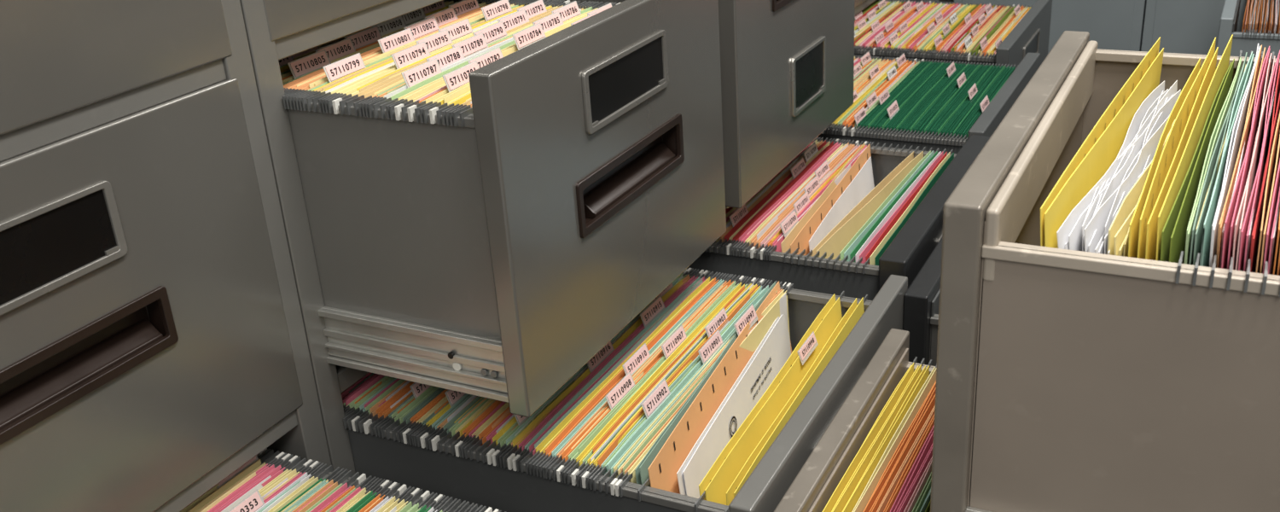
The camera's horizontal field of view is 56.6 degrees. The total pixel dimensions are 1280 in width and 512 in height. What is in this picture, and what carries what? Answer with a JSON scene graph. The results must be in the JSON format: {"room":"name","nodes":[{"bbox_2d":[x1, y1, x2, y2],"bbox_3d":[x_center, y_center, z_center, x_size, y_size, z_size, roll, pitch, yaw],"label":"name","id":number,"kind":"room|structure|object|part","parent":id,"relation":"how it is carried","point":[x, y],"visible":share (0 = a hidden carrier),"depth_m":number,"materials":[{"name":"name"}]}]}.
{"room":"file room","nodes":[
{"label":"file room","id":0,"kind":"room"},
{"bbox_2d":[938,0,954,3],"bbox_3d":[1.582,-1.408,3.284,2.500,2.670,0.100,8,27,26],"label":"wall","id":1,"kind":"structure","parent":0,"point":[940,1],"depth_m":3.83,"materials":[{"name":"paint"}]},
{"bbox_3d":[0.632,0.767,1.876,2.900,0.050,5.400,8,27,26],"label":"floor","id":2,"kind":"structure","parent":0,"visible":0},
{"bbox_2d":[0,0,331,511],"bbox_3d":[-0.695,0.305,1.103,0.704,1.580,0.458,8,27,26],"label":"filing cabinet","id":3,"kind":"object","parent":2,"relation":"on","point":[154,344],"visible":1,"depth_m":0.88,"materials":[{"name":"grey metal"}]},
{"bbox_3d":[-0.412,0.082,0.830,0.021,0.048,0.206,8,27,26],"label":"pull handle","id":4,"kind":"part","parent":3,"relation":"part of","materials":[{"name":"metal"}]},
{"bbox_3d":[-0.434,-0.208,0.703,0.020,0.293,0.435,8,27,26],"label":"drawer","id":5,"kind":"part","parent":3,"relation":"part of","materials":[{"name":"grey paint"}]},
{"bbox_2d":[180,448,506,511],"bbox_3d":[-0.295,0.358,0.892,0.493,0.230,0.394,8,27,26],"label":"file folders","id":6,"kind":"object","parent":3,"relation":"in","point":[274,484],"visible":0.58,"depth_m":1.00,"materials":[{"name":"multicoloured paper"}]},
{"bbox_2d":[263,460,454,511],"bbox_3d":[-0.361,0.368,0.933,0.764,0.284,0.428,8,27,26],"label":"drawer","id":7,"kind":"object","parent":3,"relation":"in","point":[329,473],"visible":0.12,"depth_m":1.02,"materials":[{"name":"grey paint"}]},
{"bbox_2d":[239,0,548,476],"bbox_3d":[-0.488,0.127,1.474,0.704,1.580,0.458,8,27,26],"label":"filing cabinet","id":8,"kind":"object","parent":2,"relation":"on","point":[276,30],"visible":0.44,"depth_m":1.02,"materials":[{"name":"grey metal"}]},
{"bbox_3d":[-0.224,-0.388,1.079,0.020,0.293,0.416,8,27,26],"label":"drawer","id":9,"kind":"part","parent":8,"relation":"part of","materials":[{"name":"grey paint"}]},
{"bbox_2d":[278,0,620,127],"bbox_3d":[-0.172,-0.105,1.165,0.319,0.234,0.382,8,27,26],"label":"file folders","id":10,"kind":"object","parent":8,"relation":"in","point":[421,61],"visible":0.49,"depth_m":1.07,"materials":[{"name":"paper"}]},
{"bbox_2d":[286,0,726,417],"bbox_3d":[-0.281,-0.119,1.219,0.624,0.290,0.416,8,27,26],"label":"drawer","id":11,"kind":"object","parent":8,"relation":"in","point":[494,256],"visible":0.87,"depth_m":1.00,"materials":[{"name":"grey paint"}]},
{"bbox_3d":[-0.291,-0.111,1.229,0.600,0.228,0.370,8,27,26],"label":"drawer","id":12,"kind":"part","parent":11,"relation":"part of","materials":[{"name":"grey paint"}]},
{"bbox_3d":[-0.264,-0.012,1.261,0.553,0.054,0.390,8,27,26],"label":"slide rail","id":13,"kind":"part","parent":11,"relation":"part of","materials":[{"name":"metal"}]},
{"bbox_3d":[-0.015,-0.080,1.090,0.020,0.290,0.416,8,27,26],"label":"drawer","id":14,"kind":"part","parent":11,"relation":"part of","materials":[{"name":"grey paint"}]},
{"bbox_3d":[-0.013,-0.078,1.090,0.021,0.050,0.206,8,27,26],"label":"pull handle","id":15,"kind":"part","parent":11,"relation":"part of","materials":[{"name":"metal"}]},
{"bbox_2d":[341,267,867,511],"bbox_3d":[-0.089,0.177,1.274,0.579,0.242,0.414,8,27,26],"label":"file folders","id":16,"kind":"object","parent":8,"relation":"in","point":[688,398],"visible":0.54,"depth_m":1.11,"materials":[{"name":"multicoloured paper"}]},
{"bbox_2d":[347,274,907,511],"bbox_3d":[-0.160,0.185,1.317,0.804,0.284,0.448,8,27,26],"label":"drawer","id":17,"kind":"object","parent":8,"relation":"in","point":[480,483],"visible":0.09,"depth_m":1.07,"materials":[{"name":"grey paint"}]},
{"bbox_3d":[0.186,0.236,1.149,0.020,0.284,0.448,8,27,26],"label":"drawer","id":18,"kind":"part","parent":17,"relation":"part of","materials":[{"name":"grey paint"}]},
{"bbox_2d":[854,0,882,16],"bbox_3d":[0.132,-0.405,2.586,0.704,1.580,0.458,8,27,26],"label":"filing cabinet","id":19,"kind":"object","parent":2,"relation":"on","point":[859,5],"visible":0.02,"depth_m":2.40,"materials":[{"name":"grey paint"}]},
{"bbox_3d":[0.415,-0.634,2.318,0.020,0.300,0.416,8,27,26],"label":"drawer","id":20,"kind":"part","parent":19,"relation":"part of","materials":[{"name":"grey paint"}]},
{"bbox_2d":[854,0,1032,62],"bbox_3d":[0.519,-0.369,2.390,0.461,0.230,0.412,8,27,26],"label":"file folders","id":21,"kind":"object","parent":19,"relation":"in","point":[931,27],"visible":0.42,"depth_m":2.29,"materials":[{"name":"paper"}]},
{"bbox_2d":[854,0,1052,68],"bbox_3d":[0.440,-0.355,2.441,0.694,0.292,0.445,8,27,26],"label":"drawer","id":22,"kind":"object","parent":19,"relation":"in","point":[1031,34],"visible":0.12,"depth_m":2.19,"materials":[{"name":"paint"}]},
{"bbox_3d":[0.460,-0.351,2.432,0.598,0.249,0.400,8,27,26],"label":"drawer","id":23,"kind":"part","parent":22,"relation":"part of","materials":[{"name":"paint"}]},
{"bbox_3d":[0.736,-0.311,2.296,0.022,0.292,0.445,8,27,26],"label":"drawer","id":24,"kind":"part","parent":22,"relation":"part of","materials":[{"name":"paint"}]},
{"bbox_2d":[891,0,938,3],"bbox_3d":[0.338,-0.583,2.956,0.704,1.580,0.458,8,27,26],"label":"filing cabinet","id":25,"kind":"object","parent":2,"relation":"on","point":[935,1],"visible":0.02,"depth_m":2.82,"materials":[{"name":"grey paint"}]},
{"bbox_2d":[954,0,1146,53],"bbox_3d":[1.172,-0.772,3.258,0.458,1.580,0.701,8,27,26],"label":"filing cabinet","id":26,"kind":"object","parent":2,"relation":"on","point":[1115,25],"visible":0.02,"depth_m":2.94,"materials":[{"name":"grey metal"}]},
{"bbox_2d":[1140,0,1225,54],"bbox_3d":[1.584,-0.711,3.057,0.458,1.580,0.701,8,27,26],"label":"filing cabinet","id":27,"kind":"object","parent":2,"relation":"on","point":[1183,26],"visible":0.02,"depth_m":2.86,"materials":[{"name":"grey metal"}]},
{"bbox_3d":[-0.282,-0.050,1.844,0.704,1.580,0.458,8,27,26],"label":"filing cabinet","id":28,"kind":"object","parent":2,"relation":"on","visible":0},
{"bbox_2d":[564,0,854,208],"bbox_3d":[-0.075,-0.297,1.591,0.624,0.283,0.418,8,27,26],"label":"drawer","id":29,"kind":"object","parent":28,"relation":"in","point":[787,66],"visible":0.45,"depth_m":1.39,"materials":[{"name":"grey paint"}]},
{"bbox_3d":[-0.086,-0.293,1.599,0.598,0.218,0.372,8,27,26],"label":"drawer","id":30,"kind":"part","parent":29,"relation":"part of","materials":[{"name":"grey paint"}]},
{"bbox_3d":[0.187,-0.340,1.425,0.023,0.050,0.206,8,27,26],"label":"pull handle","id":31,"kind":"part","parent":29,"relation":"part of","materials":[{"name":"metal"}]},
{"bbox_3d":[0.190,-0.261,1.461,0.022,0.276,0.418,8,27,26],"label":"drawer","id":32,"kind":"part","parent":29,"relation":"part of","materials":[{"name":"grey paint"}]},
{"bbox_2d":[705,137,954,273],"bbox_3d":[0.131,-0.007,1.638,0.508,0.237,0.412,8,27,26],"label":"file folders","id":33,"kind":"object","parent":28,"relation":"in","point":[826,202],"visible":0.22,"depth_m":1.50,"materials":[{"name":"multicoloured paper"}]},
{"bbox_2d":[686,134,990,300],"bbox_3d":[0.058,0.004,1.684,0.764,0.292,0.445,8,27,26],"label":"drawer","id":34,"kind":"object","parent":28,"relation":"in","point":[910,248],"visible":0.06,"depth_m":1.38,"materials":[{"name":"black paint"}]},
{"bbox_3d":[0.382,0.052,1.526,0.030,0.292,0.445,8,27,26],"label":"drawer","id":35,"kind":"part","parent":34,"relation":"part of","materials":[{"name":"black paint"}]},
{"bbox_3d":[-0.075,-0.228,2.215,0.704,1.580,0.458,8,27,26],"label":"filing cabinet","id":36,"kind":"object","parent":2,"relation":"on","visible":0},
{"bbox_2d":[820,51,1017,145],"bbox_3d":[0.339,-0.185,2.008,0.514,0.238,0.412,8,27,26],"label":"file folders","id":37,"kind":"object","parent":36,"relation":"in","point":[899,96],"visible":0.27,"depth_m":1.88,"materials":[{"name":"paper"}]},
{"bbox_2d":[817,52,1040,153],"bbox_3d":[0.258,-0.174,2.058,0.748,0.292,0.445,8,27,26],"label":"drawer","id":38,"kind":"object","parent":36,"relation":"in","point":[991,118],"visible":0.06,"depth_m":1.76,"materials":[{"name":"paint"}]},
{"bbox_3d":[0.303,-0.166,2.037,0.598,0.249,0.400,8,27,26],"label":"drawer","id":39,"kind":"part","parent":38,"relation":"part of","materials":[{"name":"paint"}]},
{"bbox_3d":[0.579,-0.127,1.902,0.022,0.292,0.445,8,27,26],"label":"drawer","id":40,"kind":"part","parent":38,"relation":"part of","materials":[{"name":"paint"}]},
{"bbox_3d":[0.990,0.375,0.724,0.704,1.550,0.454,8,27,26],"label":"filing cabinet","id":41,"kind":"object","parent":2,"relation":"on","visible":0},
{"bbox_2d":[773,328,935,511],"bbox_3d":[0.577,0.342,0.906,0.908,0.299,0.385,8,27,26],"label":"drawer","id":42,"kind":"object","parent":41,"relation":"in","point":[811,489],"visible":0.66,"depth_m":1.04,"materials":[{"name":"beige paint"}]},
{"bbox_2d":[822,356,936,511],"bbox_3d":[0.501,0.324,0.940,0.683,0.250,0.369,8,27,26],"label":"file folders","id":43,"kind":"object","parent":41,"relation":"in","point":[891,471],"visible":0.09,"depth_m":1.03,"materials":[{"name":"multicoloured paper"}]},
{"bbox_2d":[930,30,1279,511],"bbox_3d":[0.630,0.065,0.779,0.774,0.288,0.445,8,27,26],"label":"drawer","id":44,"kind":"object","parent":41,"relation":"in","point":[1067,381],"visible":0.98,"depth_m":0.72,"materials":[{"name":"beige paint"}]},
{"bbox_3d":[0.647,0.160,0.811,0.748,0.055,0.439,8,27,26],"label":"slide rail","id":45,"kind":"part","parent":44,"relation":"part of","materials":[{"name":"metal"}]},
{"bbox_3d":[0.299,0.016,0.941,0.023,0.288,0.443,8,27,26],"label":"drawer","id":46,"kind":"part","parent":44,"relation":"part of","materials":[{"name":"beige paint"}]},
{"bbox_2d":[1040,34,1279,296],"bbox_3d":[0.565,0.036,0.798,0.522,0.262,0.431,8,27,26],"label":"file folders","id":47,"kind":"object","parent":41,"relation":"in","point":[1191,175],"visible":0.54,"depth_m":0.78,"materials":[{"name":"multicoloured paper"}]},
{"bbox_3d":[1.195,0.199,1.092,0.704,1.550,0.454,8,27,26],"label":"filing cabinet","id":48,"kind":"object","parent":2,"relation":"on","visible":0},
{"bbox_2d":[902,237,942,366],"bbox_3d":[0.792,0.152,1.300,0.916,0.302,0.445,8,27,26],"label":"drawer","id":49,"kind":"object","parent":48,"relation":"in","point":[922,298],"visible":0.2,"depth_m":1.27,"materials":[{"name":"black paint"}]},
{"bbox_3d":[0.684,0.141,1.354,0.614,0.252,0.413,8,27,26],"label":"drawer","id":50,"kind":"part","parent":49,"relation":"part of","materials":[{"name":"grey paint"}]},
{"bbox_3d":[1.810,-0.329,2.194,0.704,1.550,0.454,8,27,26],"label":"filing cabinet","id":51,"kind":"object","parent":2,"relation":"on","visible":0},
{"bbox_2d":[1216,0,1279,58],"bbox_3d":[1.473,-0.333,2.277,0.678,0.317,0.450,8,27,26],"label":"drawer","id":52,"kind":"object","parent":51,"relation":"in","point":[1233,12],"visible":0.24,"depth_m":2.19,"materials":[{"name":"blue paint"}]},
{"bbox_3d":[1.183,-0.376,2.418,0.022,0.317,0.450,8,27,26],"label":"drawer","id":53,"kind":"part","parent":52,"relation":"part of","materials":[{"name":"blue paint"}]},
{"bbox_2d":[1241,0,1279,39],"bbox_3d":[1.347,-0.382,2.324,0.320,0.230,0.430,8,27,26],"label":"file folders","id":54,"kind":"object","parent":51,"relation":"in","point":[1273,26],"visible":0.3,"depth_m":2.26,"materials":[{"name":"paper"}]}
]}

